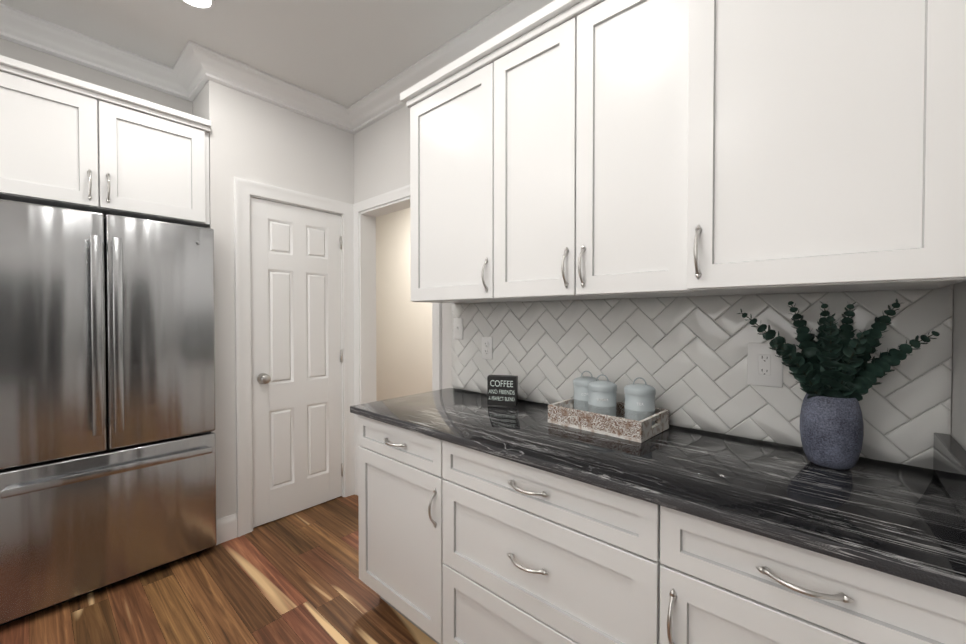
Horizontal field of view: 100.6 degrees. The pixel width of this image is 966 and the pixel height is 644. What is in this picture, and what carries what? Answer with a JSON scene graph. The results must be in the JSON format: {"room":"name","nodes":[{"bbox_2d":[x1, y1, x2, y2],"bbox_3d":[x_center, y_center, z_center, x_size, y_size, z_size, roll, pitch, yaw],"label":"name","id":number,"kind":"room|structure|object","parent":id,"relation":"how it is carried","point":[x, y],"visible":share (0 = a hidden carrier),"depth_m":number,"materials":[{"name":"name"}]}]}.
{"room":"kitchen","nodes":[
{"label":"kitchen","id":0,"kind":"room"},
{"bbox_2d":[0,495,436,643],"bbox_3d":[-1.965,1.327,1.899,6.080,0.100,6.250,1,1,42],"label":"floor","id":1,"kind":"structure","parent":0,"point":[293,578],"depth_m":1.83,"materials":[{"name":"brown wood"}]},
{"bbox_2d":[0,199,216,625],"bbox_3d":[-2.022,0.384,2.096,0.816,1.780,0.888,1,1,42],"label":"refrigerator","id":2,"kind":"object","parent":1,"relation":"on","point":[107,412],"visible":1,"depth_m":1.84,"materials":[{"name":"silver metal"}]},
{"bbox_2d":[358,415,441,643],"bbox_3d":[-0.155,0.843,1.850,0.554,0.868,0.607,1,1,42],"label":"base cabinet","id":3,"kind":"object","parent":1,"relation":"on","point":[400,469],"depth_m":1.60,"materials":[{"name":"paint"}]},
{"bbox_2d":[350,388,965,596],"bbox_3d":[0.305,0.348,1.421,1.861,0.130,0.629,1,1,42],"label":"countertop","id":4,"kind":"structure","parent":3,"relation":"on","point":[907,522],"depth_m":0.98,"materials":[{"name":"stone"}]},
{"bbox_2d":[487,375,517,405],"bbox_3d":[0.089,0.311,1.827,0.132,0.132,0.043,0,1,16],"label":"box sign","id":5,"kind":"object","parent":4,"relation":"on","point":[502,390],"visible":1,"depth_m":1.81,"materials":[{"name":"black wood"}]},
{"bbox_2d":[548,398,668,442],"bbox_3d":[0.459,0.349,1.485,0.360,0.066,0.240,1,1,45],"label":"tray","id":6,"kind":"object","parent":4,"relation":"on","point":[619,425],"visible":0.77,"depth_m":1.39,"materials":[{"name":"brown wood"}]},
{"bbox_2d":[573,371,598,410],"bbox_3d":[0.414,0.281,1.603,0.105,0.174,0.105,0,1,12],"label":"coffee canister","id":7,"kind":"object","parent":6,"relation":"on","point":[581,394],"visible":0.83,"depth_m":1.57,"materials":[{"name":"ceramic"}]},
{"bbox_2d":[588,374,616,416],"bbox_3d":[0.447,0.283,1.500,0.105,0.174,0.105,0,1,16],"label":"sugar canister","id":8,"kind":"object","parent":6,"relation":"on","point":[602,396],"visible":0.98,"depth_m":1.46,"materials":[{"name":"ceramic"}]},
{"bbox_2d":[624,377,655,425],"bbox_3d":[0.558,0.284,1.429,0.105,0.174,0.105,0,1,20],"label":"tea canister","id":9,"kind":"object","parent":6,"relation":"on","point":[639,402],"visible":0.88,"depth_m":1.39,"materials":[{"name":"ceramic"}]},
{"bbox_2d":[737,299,939,469],"bbox_3d":[0.926,0.163,1.082,0.409,0.448,0.168,1,1,42],"label":"potted plant","id":10,"kind":"object","parent":4,"relation":"on","point":[835,374],"visible":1,"depth_m":1.05,"materials":[{"name":"plant"}]},
{"bbox_2d":[442,440,661,643],"bbox_3d":[0.333,0.848,1.419,0.748,0.868,0.607,1,1,42],"label":"base cabinet","id":11,"kind":"object","parent":1,"relation":"on","point":[458,544],"depth_m":1.16,"materials":[{"name":"paint"}]},
{"bbox_2d":[662,506,965,643],"bbox_3d":[0.809,0.854,0.997,0.526,0.868,0.607,1,1,42],"label":"base cabinet","id":12,"kind":"object","parent":1,"relation":"on","point":[722,584],"depth_m":0.79,"materials":[{"name":"paint"}]},
{"bbox_2d":[0,0,509,107],"bbox_3d":[-1.965,-1.503,1.860,6.080,0.080,6.250,1,1,42],"label":"ceiling","id":13,"kind":"structure","parent":0,"point":[347,53],"depth_m":2.01,"materials":[{"name":"paint"}]},
{"bbox_2d":[181,0,215,9],"bbox_3d":[-1.295,-1.458,1.794,0.164,0.006,0.164,1,1,42],"label":"recessed light","id":14,"kind":"object","parent":13,"relation":"in","point":[205,4],"visible":1,"depth_m":1.83,"materials":[{"name":"white"}]},
{"bbox_2d":[376,208,431,400],"bbox_3d":[0.073,-0.124,4.182,6.080,2.740,0.100,1,1,42],"label":"wall","id":15,"kind":"structure","parent":0,"point":[403,344],"depth_m":5.10,"materials":[{"name":"paint"}]},
{"bbox_2d":[0,38,965,519],"bbox_3d":[-1.648,-0.075,0.578,3.880,2.740,4.720,1,1,42],"label":"wall","id":16,"kind":"structure","parent":0,"point":[252,138],"depth_m":2.36,"materials":[{"name":"paint"}]},
{"bbox_2d":[0,3,203,101],"bbox_3d":[-2.270,-1.409,1.864,0.120,0.106,1.550,1,1,42],"label":"crown molding","id":17,"kind":"structure","parent":16,"relation":"attached to","point":[16,26],"depth_m":2.10,"materials":[{"name":"paint"}]},
{"bbox_2d":[0,55,210,227],"bbox_3d":[-1.950,-0.829,2.017,0.400,0.565,0.901,1,1,42],"label":"upper cabinet","id":18,"kind":"object","parent":16,"relation":"attached to","point":[68,142],"visible":1,"depth_m":1.90,"materials":[{"name":"paint"}]},
{"bbox_2d":[216,513,236,544],"bbox_3d":[-2.444,1.202,2.321,4.600,0.138,6.050,1,1,42],"label":"baseboard","id":19,"kind":"structure","parent":16,"relation":"attached to","point":[226,526],"depth_m":2.33,"materials":[{"name":"paint"}]},
{"bbox_2d":[176,40,351,129],"bbox_3d":[-1.283,-1.418,2.467,0.139,0.106,0.899,1,1,42],"label":"crown molding","id":20,"kind":"structure","parent":16,"relation":"attached to","point":[193,71],"depth_m":2.37,"materials":[{"name":"paint"}]},
{"bbox_2d":[251,197,342,527],"bbox_3d":[-1.200,0.250,2.651,0.104,2.018,0.594,1,1,42],"label":"pantry door","id":21,"kind":"structure","parent":16,"relation":"in","point":[297,355],"depth_m":2.64,"materials":[{"name":"paint"}]},
{"bbox_2d":[234,177,441,536],"bbox_3d":[-0.850,0.210,2.427,1.050,2.120,0.908,1,1,42],"label":"door frame","id":22,"kind":"structure","parent":16,"relation":"attached to","point":[358,320],"depth_m":2.51,"materials":[{"name":"paint"}]},
{"bbox_2d":[404,48,491,303],"bbox_3d":[-0.055,-0.595,1.933,0.540,0.993,0.321,1,1,42],"label":"upper cabinet","id":23,"kind":"object","parent":16,"relation":"attached to","point":[451,118],"depth_m":1.80,"materials":[{"name":"paint"}]},
{"bbox_2d":[344,0,553,133],"bbox_3d":[0.097,-1.410,1.927,2.880,0.106,0.119,1,1,42],"label":"crown molding","id":24,"kind":"structure","parent":16,"relation":"attached to","point":[384,100],"depth_m":2.21,"materials":[{"name":"paint"}]},
{"bbox_2d":[492,0,689,301],"bbox_3d":[0.426,-0.589,1.507,0.744,0.993,0.321,1,1,42],"label":"upper cabinet","id":25,"kind":"object","parent":16,"relation":"attached to","point":[586,149],"depth_m":1.36,"materials":[{"name":"paint"}]},
{"bbox_2d":[452,289,952,468],"bbox_3d":[0.518,0.143,1.646,1.845,0.473,0.011,1,1,42],"label":"backsplash","id":26,"kind":"structure","parent":16,"relation":"attached to","point":[686,358],"depth_m":1.39,"materials":[{"name":"white tile"}]},
{"bbox_2d":[454,318,462,339],"bbox_3d":[-0.140,0.037,2.208,0.072,0.116,0.017,1,1,42],"label":"light switch","id":27,"kind":"object","parent":26,"relation":"attached to","point":[458,322],"depth_m":2.21,"materials":[{"name":"plastic"}]},
{"bbox_2d":[482,337,491,359],"bbox_3d":[0.020,0.135,2.073,0.072,0.116,0.009,1,1,42],"label":"outlet","id":28,"kind":"object","parent":26,"relation":"attached to","point":[486,341],"depth_m":2.07,"materials":[{"name":"plastic"}]},
{"bbox_2d":[747,343,782,387],"bbox_3d":[0.905,0.138,1.288,0.094,0.138,0.009,1,1,42],"label":"outlet","id":29,"kind":"object","parent":26,"relation":"attached to","point":[764,365],"depth_m":1.29,"materials":[{"name":"plastic"}]},
{"bbox_2d":[676,0,965,295],"bbox_3d":[0.870,-0.583,1.067,0.504,0.993,0.391,1,1,42],"label":"upper cabinet","id":30,"kind":"object","parent":16,"relation":"attached to","point":[823,142],"depth_m":0.91,"materials":[{"name":"paint"}]}
]}

